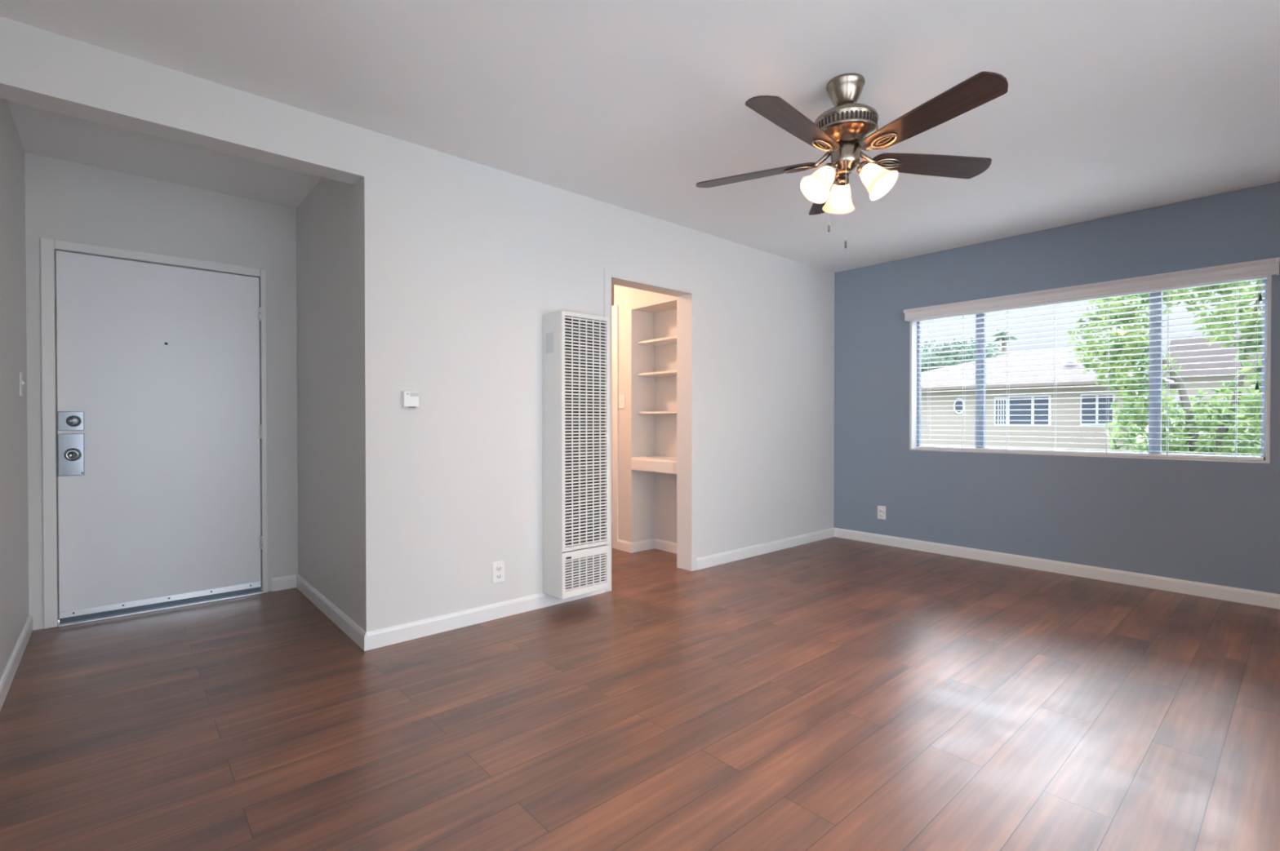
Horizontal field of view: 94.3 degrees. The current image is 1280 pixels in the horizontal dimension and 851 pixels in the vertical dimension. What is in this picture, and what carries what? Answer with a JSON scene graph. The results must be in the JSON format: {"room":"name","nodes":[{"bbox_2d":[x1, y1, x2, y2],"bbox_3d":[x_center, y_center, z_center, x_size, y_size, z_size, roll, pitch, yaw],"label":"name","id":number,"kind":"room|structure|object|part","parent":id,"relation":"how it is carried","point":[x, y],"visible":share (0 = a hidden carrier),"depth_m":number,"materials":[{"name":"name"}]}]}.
{"room":"empty living room","nodes":[
{"label":"empty living room","id":0,"kind":"room"},
{"bbox_2d":[0,98,29,678],"bbox_3d":[-1.431,-0.151,0.992,0.140,2.465,5.662,0,1,-41],"label":"wall","id":1,"kind":"structure","parent":0,"point":[14,524],"depth_m":2.62,"materials":[{"name":"white paint"}]},
{"bbox_2d":[0,614,32,711],"bbox_3d":[-1.373,1.038,1.053,0.013,0.084,5.382,0,1,-41],"label":"baseboard","id":2,"kind":"structure","parent":1,"relation":"attached to","point":[6,678],"depth_m":2.55,"materials":[{"name":"white wood"}]},
{"bbox_2d":[19,372,22,396],"bbox_3d":[-2.969,-0.198,2.847,0.006,0.116,0.072,0,1,-41],"label":"switch plate","id":3,"kind":"object","parent":1,"relation":"attached to","point":[20,373],"depth_m":2.83,"materials":[{"name":"white plastic"}]},
{"bbox_2d":[19,372,25,396],"bbox_3d":[-2.965,-0.198,2.850,0.016,0.116,0.072,0,1,-41],"label":"light switch","id":4,"kind":"object","parent":1,"relation":"attached to","point":[21,382],"visible":1,"depth_m":2.84,"materials":[{"name":"white plastic"}]},
{"bbox_2d":[24,152,297,630],"bbox_3d":[-2.698,-0.175,3.555,1.349,2.465,0.140,0,1,-41],"label":"wall","id":5,"kind":"structure","parent":0,"point":[65,201],"depth_m":3.46,"materials":[{"name":"white paint"}]},
{"bbox_2d":[40,237,268,629],"bbox_3d":[-2.777,0.039,3.469,1.005,2.040,0.148,0,1,-41],"label":"trim","id":6,"kind":"structure","parent":5,"relation":"attached to","point":[48,246],"depth_m":3.12,"materials":[{"name":"white wood"}]},
{"bbox_2d":[55,250,262,623],"bbox_3d":[-2.718,0.061,3.430,0.929,1.972,0.112,0,1,-41],"label":"door","id":7,"kind":"structure","parent":5,"relation":"in","point":[159,433],"depth_m":3.40,"materials":[{"name":"white paint"},{"name":"polished chrome"},{"name":"brushed aluminium"}]},
{"bbox_3d":[-3.034,-0.024,3.165,0.102,0.103,0.006,0,1,-41],"label":"deadbolt plate","id":8,"kind":"part","parent":7,"relation":"part of","materials":[{"name":"silver metal"}]},
{"bbox_3d":[-3.034,0.156,3.167,0.102,0.225,0.006,0,1,-41],"label":"knob plate","id":9,"kind":"part","parent":7,"relation":"part of","materials":[{"name":"silver metal"}]},
{"bbox_3d":[-3.007,0.156,3.145,0.068,0.068,0.064,0,1,-41],"label":"knob","id":10,"kind":"part","parent":7,"relation":"part of","materials":[{"name":"silver metal"}]},
{"bbox_2d":[57,591,262,627],"bbox_3d":[-2.762,1.053,3.477,0.922,0.012,0.148,0,1,-41],"label":"threshold","id":11,"kind":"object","parent":7,"relation":"attached to","point":[74,623],"depth_m":3.38,"materials":[{"name":"silver metal"}]},
{"bbox_2d":[271,574,296,591],"bbox_3d":[-2.292,1.014,3.821,0.138,0.084,0.013,0,1,-41],"label":"baseboard","id":12,"kind":"structure","parent":5,"relation":"attached to","point":[288,582],"depth_m":3.81,"materials":[{"name":"white wood"}]},
{"bbox_2d":[296,177,357,624],"bbox_3d":[-1.768,-0.173,3.430,0.120,2.465,1.276,0,1,-41],"label":"wall","id":13,"kind":"structure","parent":0,"point":[326,219],"depth_m":3.30,"materials":[{"name":"white paint"}]},
{"bbox_2d":[296,574,367,651],"bbox_3d":[-1.768,1.018,3.340,0.013,0.084,1.429,0,1,-41],"label":"baseboard","id":14,"kind":"structure","parent":13,"relation":"attached to","point":[345,624],"depth_m":3.19,"materials":[{"name":"white wood"}]},
{"bbox_2d":[0,16,834,631],"bbox_3d":[-0.249,-0.177,3.826,5.381,2.465,0.140,0,1,-41],"label":"wall","id":15,"kind":"structure","parent":0,"point":[460,263],"depth_m":3.18,"materials":[{"name":"white paint"}]},
{"bbox_2d":[401,391,418,408],"bbox_3d":[-1.133,-0.129,2.933,0.082,0.082,0.031,0,1,-41],"label":"thermostat","id":16,"kind":"object","parent":15,"relation":"attached to","point":[410,399],"visible":1,"depth_m":2.92,"materials":[{"name":"white plastic"}]},
{"bbox_2d":[492,560,504,583],"bbox_3d":[-0.778,0.807,3.269,0.074,0.116,0.009,0,1,-41],"label":"electrical outlet","id":17,"kind":"object","parent":15,"relation":"attached to","point":[498,567],"visible":1,"depth_m":3.26,"materials":[{"name":"white plastic"}]},
{"bbox_2d":[496,565,502,571],"bbox_3d":[-0.777,0.786,3.266,0.033,0.028,0.003,0,1,-41],"label":"receptacle","id":18,"kind":"object","parent":17,"relation":"attached to","point":[499,568],"depth_m":3.27,"materials":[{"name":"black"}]},
{"bbox_2d":[496,573,502,578],"bbox_3d":[-0.777,0.828,3.267,0.033,0.028,0.003,0,1,-41],"label":"receptacle","id":19,"kind":"object","parent":17,"relation":"attached to","point":[498,575],"depth_m":3.27,"materials":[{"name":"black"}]},
{"bbox_2d":[542,311,609,599],"bbox_3d":[-0.372,0.164,3.492,0.344,1.617,0.200,0,1,-41],"label":"wall heater","id":20,"kind":"object","parent":15,"relation":"attached to","point":[576,345],"visible":1,"depth_m":3.41,"materials":[{"name":"white metal"}]},
{"bbox_2d":[545,332,553,353],"bbox_3d":[-0.517,-0.473,3.393,0.004,0.115,0.080,0,1,-41],"label":"vent","id":21,"kind":"object","parent":20,"relation":"attached to","point":[548,335],"depth_m":3.39,"materials":[{"name":"metal"}]},
{"bbox_2d":[560,311,609,552],"bbox_3d":[-0.314,0.033,3.426,0.340,1.348,0.024,0,1,-41],"label":"grille","id":22,"kind":"object","parent":20,"relation":"attached to","point":[584,338],"depth_m":3.42,"materials":[{"name":"white metal"}]},
{"bbox_2d":[560,545,609,599],"bbox_3d":[-0.314,0.842,3.433,0.340,0.258,0.022,0,1,-41],"label":"grille","id":23,"kind":"object","parent":20,"relation":"attached to","point":[586,571],"depth_m":3.42,"materials":[{"name":"white metal"}]},
{"bbox_2d":[366,527,834,650],"bbox_3d":[0.263,1.010,4.185,4.152,0.084,0.013,0,1,-41],"label":"baseboard","id":24,"kind":"structure","parent":15,"relation":"attached to","point":[378,638],"depth_m":3.29,"materials":[{"name":"white wood"}]},
{"bbox_2d":[604,268,696,592],"bbox_3d":[0.043,0.031,4.080,0.842,2.045,0.155,0,1,-41],"label":"trim","id":25,"kind":"structure","parent":15,"relation":"attached to","point":[685,466],"depth_m":4.29,"materials":[{"name":"white paint"}]},
{"bbox_2d":[611,289,613,515],"bbox_3d":[-0.834,-0.195,5.861,2.700,2.465,0.100,0,1,-41],"label":"wall","id":26,"kind":"structure","parent":0,"point":[612,291],"depth_m":6.27,"materials":[{"name":"white paint"}]},
{"bbox_2d":[0,524,1279,850],"bbox_3d":[0.469,1.123,3.023,5.661,0.120,6.180,0,1,-41],"label":"floor","id":27,"kind":"structure","parent":0,"point":[833,694],"depth_m":2.16,"materials":[{"name":"laminate"}]},
{"bbox_2d":[0,0,1279,290],"bbox_3d":[0.469,-1.462,2.999,5.661,0.120,6.180,0,1,-41],"label":"ceiling","id":28,"kind":"structure","parent":0,"point":[1108,108],"depth_m":2.47,"materials":[{"name":"white paint"}]},
{"bbox_2d":[696,71,1008,248],"bbox_3d":[0.815,-1.052,2.389,1.205,0.688,1.235,0,1,-41],"label":"ceiling fan","id":29,"kind":"object","parent":28,"relation":"hanging from","point":[842,131],"visible":1,"depth_m":2.35,"materials":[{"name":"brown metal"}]},
{"bbox_3d":[0.499,-1.093,2.597,0.531,0.006,0.136,0,13,27],"label":"blade","id":30,"kind":"part","parent":29,"relation":"part of","materials":[{"name":"brown wood"}]},
{"bbox_3d":[0.572,-1.089,2.155,0.531,0.006,0.136,-1,13,-45],"label":"blade","id":31,"kind":"part","parent":29,"relation":"part of","materials":[{"name":"brown wood"}]},
{"bbox_3d":[0.706,-0.972,2.384,0.128,0.149,0.143,0,1,38],"label":"lamp shade","id":32,"kind":"part","parent":29,"relation":"part of","materials":[{"name":"white glass"}]},
{"bbox_3d":[0.734,-0.990,2.386,0.076,0.081,0.056,0,1,-21],"label":"light bulb","id":33,"kind":"part","parent":29,"relation":"part of","materials":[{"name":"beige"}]},
{"bbox_3d":[0.774,-0.953,2.430,0.004,0.247,0.003,0,1,-41],"label":"pull chain","id":34,"kind":"part","parent":29,"relation":"part of","materials":[{"name":"silver metal"}]},
{"bbox_3d":[0.774,-0.811,2.432,0.009,0.038,0.009,0,1,-41],"label":"pull knob","id":35,"kind":"part","parent":29,"relation":"part of","materials":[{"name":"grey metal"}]},
{"bbox_3d":[0.896,-1.095,2.803,0.136,0.006,0.531,-12,-1,9],"label":"blade","id":36,"kind":"part","parent":29,"relation":"part of","materials":[{"name":"brown wood"}]},
{"bbox_3d":[0.777,-1.035,2.403,0.081,0.061,0.062,0,1,-21],"label":"light arm","id":37,"kind":"part","parent":29,"relation":"part of","materials":[{"name":"silver metal"}]},
{"bbox_3d":[0.867,-0.974,2.564,0.128,0.149,0.143,0,1,-22],"label":"lamp shade","id":38,"kind":"part","parent":29,"relation":"part of","materials":[{"name":"white glass"}]},
{"bbox_3d":[0.849,-1.036,2.492,0.062,0.061,0.081,0,1,9],"label":"light arm","id":39,"kind":"part","parent":29,"relation":"part of","materials":[{"name":"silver metal"}]},
{"bbox_3d":[0.823,-0.911,2.372,0.004,0.330,0.003,0,1,-41],"label":"pull chain","id":40,"kind":"part","parent":29,"relation":"part of","materials":[{"name":"silver metal"}]},
{"bbox_3d":[0.891,-1.035,2.385,0.081,0.061,0.062,0,1,39],"label":"light arm","id":41,"kind":"part","parent":29,"relation":"part of","materials":[{"name":"silver metal"}]},
{"bbox_3d":[0.927,-0.990,2.357,0.076,0.081,0.056,0,1,39],"label":"light bulb","id":42,"kind":"part","parent":29,"relation":"part of","materials":[{"name":"beige glass"}]},
{"bbox_3d":[0.943,-0.972,2.334,0.143,0.149,0.128,0,1,8],"label":"lamp shade","id":43,"kind":"part","parent":29,"relation":"part of","materials":[{"name":"white glass"}]},
{"bbox_3d":[1.214,-1.093,2.489,0.531,0.006,0.136,0,-11,-9],"label":"blade","id":44,"kind":"part","parent":29,"relation":"part of","materials":[{"name":"brown wood"}]},
{"bbox_3d":[1.014,-1.089,2.088,0.136,0.006,0.531,13,-6,-27],"label":"blade","id":45,"kind":"part","parent":29,"relation":"part of","materials":[{"name":"brown wood"}]},
{"bbox_2d":[613,284,676,542],"bbox_3d":[0.090,-0.185,4.767,0.100,2.465,0.824,0,1,-41],"label":"wall","id":46,"kind":"structure","parent":0,"point":[630,302],"depth_m":4.92,"materials":[{"name":"white paint"}]},
{"bbox_2d":[612,305,617,549],"bbox_3d":[-0.168,0.014,5.062,0.128,2.060,0.071,0,1,-41],"label":"trim","id":47,"kind":"structure","parent":46,"relation":"attached to","point":[615,308],"depth_m":5.01,"materials":[{"name":"white wood"}]},
{"bbox_2d":[618,395,624,408],"bbox_3d":[-0.156,-0.200,4.959,0.016,0.116,0.072,0,1,-41],"label":"light switch","id":48,"kind":"object","parent":46,"relation":"attached to","point":[621,397],"visible":1,"depth_m":4.96,"materials":[{"name":"white plastic"}]},
{"bbox_2d":[640,303,676,542],"bbox_3d":[0.264,0.022,4.806,0.210,2.050,0.649,0,1,-41],"label":"wall","id":49,"kind":"structure","parent":0,"point":[658,431],"depth_m":4.97,"materials":[{"name":"white paint"}]},
{"bbox_2d":[617,538,676,554],"bbox_3d":[0.164,1.005,4.804,0.273,0.084,0.766,0,1,-41],"label":"baseboard","id":50,"kind":"structure","parent":49,"relation":"attached to","point":[638,546],"depth_m":4.94,"materials":[{"name":"white wood"}]},
{"bbox_2d":[631,456,676,474],"bbox_3d":[0.220,0.313,4.737,0.266,0.105,0.596,0,1,-41],"label":"counter ledge","id":51,"kind":"object","parent":49,"relation":"attached to","point":[663,464],"visible":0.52,"depth_m":4.68,"materials":[{"name":"white wood"}]},
{"bbox_2d":[637,336,676,346],"bbox_3d":[0.248,-0.683,4.752,0.192,0.018,0.596,0,1,-41],"label":"shelf","id":52,"kind":"object","parent":49,"relation":"attached to","point":[673,340],"visible":0.51,"depth_m":4.81,"materials":[{"name":"white wood"}]},
{"bbox_2d":[637,370,676,377],"bbox_3d":[0.248,-0.420,4.755,0.192,0.018,0.596,0,1,-41],"label":"shelf","id":53,"kind":"object","parent":49,"relation":"attached to","point":[669,372],"visible":0.51,"depth_m":4.79,"materials":[{"name":"white wood"}]},
{"bbox_2d":[637,411,676,413],"bbox_3d":[0.248,-0.104,4.758,0.192,0.018,0.596,0,1,-41],"label":"shelf","id":54,"kind":"object","parent":49,"relation":"attached to","point":[642,412],"visible":0.51,"depth_m":4.73,"materials":[{"name":"white wood"}]},
{"bbox_2d":[833,182,1279,594],"bbox_3d":[3.133,-0.180,4.163,0.140,2.465,4.106,0,1,-41],"label":"wall","id":55,"kind":"structure","parent":0,"point":[1211,522],"depth_m":4.21,"materials":[{"name":"blue paint"}]},
{"bbox_2d":[877,506,885,519],"bbox_3d":[2.119,0.764,5.209,0.009,0.116,0.074,0,1,-41],"label":"electrical outlet","id":56,"kind":"object","parent":55,"relation":"attached to","point":[881,509],"visible":1,"depth_m":5.20,"materials":[{"name":"white plastic"}]},
{"bbox_2d":[834,528,1279,609],"bbox_3d":[3.127,1.011,4.066,0.013,0.084,3.953,0,1,-41],"label":"baseboard","id":57,"kind":"structure","parent":55,"relation":"attached to","point":[1259,598],"depth_m":4.12,"materials":[{"name":"white wood"}]},
{"bbox_2d":[909,275,1271,463],"bbox_3d":[3.010,-0.355,4.268,0.094,1.137,2.095,0,1,-41],"label":"trim","id":58,"kind":"structure","parent":55,"relation":"attached to","point":[913,371],"depth_m":4.09,"materials":[{"name":"white"}]},
{"bbox_2d":[916,279,1266,460],"bbox_3d":[3.057,-0.355,4.309,0.050,1.137,2.095,0,1,-41],"label":"window","id":59,"kind":"structure","parent":55,"relation":"in","point":[1155,436],"depth_m":3.92,"materials":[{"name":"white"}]},
{"bbox_3d":[2.538,-0.361,4.901,0.004,1.067,0.441,0,1,-41],"label":"pane","id":60,"kind":"part","parent":59,"relation":"part of","materials":[{"name":"clear glass"}]},
{"bbox_2d":[903,257,1279,460],"bbox_3d":[2.976,-0.380,4.225,0.159,1.164,2.146,0,1,-41],"label":"blind","id":61,"kind":"object","parent":59,"relation":"attached to","point":[1255,270],"visible":0.99,"depth_m":4.03,"materials":[{"name":"white plastic"}]},
{"bbox_3d":[2.407,-0.347,4.948,0.057,1.085,0.008,0,1,-41],"label":"ladder cord","id":62,"kind":"part","parent":61,"relation":"part of","materials":[{"name":"white fabric"}]},
{"bbox_3d":[2.586,-0.345,4.745,0.057,1.085,0.008,0,1,-41],"label":"ladder cord","id":63,"kind":"part","parent":61,"relation":"part of","materials":[{"name":"white fabric"}]},
{"bbox_3d":[2.792,-0.343,4.510,0.057,1.085,0.008,0,1,-41],"label":"ladder cord","id":64,"kind":"part","parent":61,"relation":"part of","materials":[{"name":"white fabric"}]},
{"bbox_3d":[2.992,-0.341,4.284,0.057,1.085,0.008,0,1,-41],"label":"ladder cord","id":65,"kind":"part","parent":61,"relation":"part of","materials":[{"name":"white fabric"}]},
{"bbox_3d":[3.015,0.191,4.263,0.050,0.018,2.017,0,1,-41],"label":"rail","id":66,"kind":"part","parent":61,"relation":"part of","materials":[{"name":"white plastic"}]},
{"bbox_3d":[3.011,-0.891,4.257,0.056,0.036,2.045,0,1,-41],"label":"head rail","id":67,"kind":"part","parent":61,"relation":"part of","materials":[{"name":"white plastic"}]},
{"bbox_3d":[3.192,-0.339,4.056,0.057,1.085,0.008,0,1,-41],"label":"ladder cord","id":68,"kind":"part","parent":61,"relation":"part of","materials":[{"name":"white fabric"}]},
{"bbox_3d":[3.399,-0.337,3.822,0.057,1.085,0.008,0,1,-41],"label":"ladder cord","id":69,"kind":"part","parent":61,"relation":"part of","materials":[{"name":"white fabric"}]},
{"bbox_3d":[3.606,-0.335,3.588,0.057,1.085,0.008,0,1,-41],"label":"ladder cord","id":70,"kind":"part","parent":61,"relation":"part of","materials":[{"name":"white fabric"}]},
{"bbox_3d":[3.639,-0.559,3.497,0.002,0.635,0.002,0,1,-41],"label":"pull cord","id":71,"kind":"part","parent":61,"relation":"part of","materials":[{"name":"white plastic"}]},
{"label":"outside","id":72,"kind":"structure","parent":0,"visible":0},
{"bbox_3d":[21.612,1.248,32.385,64.766,0.200,100.000,0,1,-41],"label":"ground","id":73,"kind":"structure","parent":72,"visible":0},
{"bbox_2d":[921,351,959,372],"bbox_3d":[16.709,-1.675,35.497,3.716,5.589,4.543,0,1,-41],"label":"round tree","id":74,"kind":"object","parent":73,"relation":"on","point":[940,359],"visible":0.12,"depth_m":34.49,"materials":[{"name":"green plant"}]},
{"bbox_2d":[921,337,1010,364],"bbox_3d":[22.081,-2.568,41.476,5.411,7.269,6.710,0,1,-41],"label":"spreading tree","id":75,"kind":"object","parent":73,"relation":"on","point":[970,352],"visible":0.22,"depth_m":40.73,"materials":[{"name":"green plant"}]},
{"bbox_2d":[990,329,1017,355],"bbox_3d":[28.996,-3.329,47.080,1.939,8.694,1.562,0,1,1],"label":"palm tree","id":76,"kind":"object","parent":73,"relation":"on","point":[1003,339],"visible":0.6,"depth_m":47.09,"materials":[{"name":"green plant"}]},
{"bbox_2d":[920,348,1177,453],"bbox_3d":[15.307,-0.910,24.943,9.240,4.250,11.000,0,1,-41],"label":"house","id":77,"kind":"structure","parent":73,"relation":"on","point":[926,435],"depth_m":21.18,"materials":[{"name":"cream stucco"},{"name":"asphalt shingle"}]},
{"bbox_3d":[12.114,-0.733,22.531,0.001,0.480,0.300,0,1,-41],"label":"pane","id":78,"kind":"part","parent":77,"relation":"part of","materials":[{"name":"glass"}]},
{"bbox_3d":[13.039,-0.508,21.454,0.022,0.910,0.315,0,1,-41],"label":"pane","id":79,"kind":"part","parent":77,"relation":"part of","materials":[{"name":"white glass"}]},
{"bbox_3d":[13.617,-0.517,20.798,0.022,0.940,1.179,0,1,-41],"label":"pane","id":80,"kind":"part","parent":77,"relation":"part of","materials":[{"name":"blue"}]},
{"bbox_2d":[1063,360,1077,366],"bbox_3d":[15.406,-2.171,21.220,0.400,0.300,0.400,0,1,-41],"label":"roof vent","id":81,"kind":"object","parent":77,"relation":"attached to","point":[1070,362],"depth_m":21.10,"materials":[{"name":"white metal"}]},
{"bbox_3d":[14.896,-0.524,19.346,0.022,0.900,0.810,0,1,-41],"label":"pane","id":82,"kind":"part","parent":77,"relation":"part of","materials":[{"name":"blue"}]},
{"bbox_2d":[1066,280,1262,456],"bbox_3d":[6.103,-0.258,6.647,1.176,3.286,2.234,0,1,-38],"label":"leafy tree","id":83,"kind":"object","parent":73,"relation":"on","point":[1240,377],"visible":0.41,"depth_m":6.62,"materials":[{"name":"green plant"}]},
{"bbox_2d":[1162,334,1262,455],"bbox_3d":[18.194,-0.519,12.096,3.300,3.700,11.100,0,1,-41],"label":"building","id":84,"kind":"structure","parent":73,"relation":"on","point":[1216,378],"depth_m":14.94,"materials":[{"name":"cream stucco"},{"name":"asphalt shingle"}]}
]}

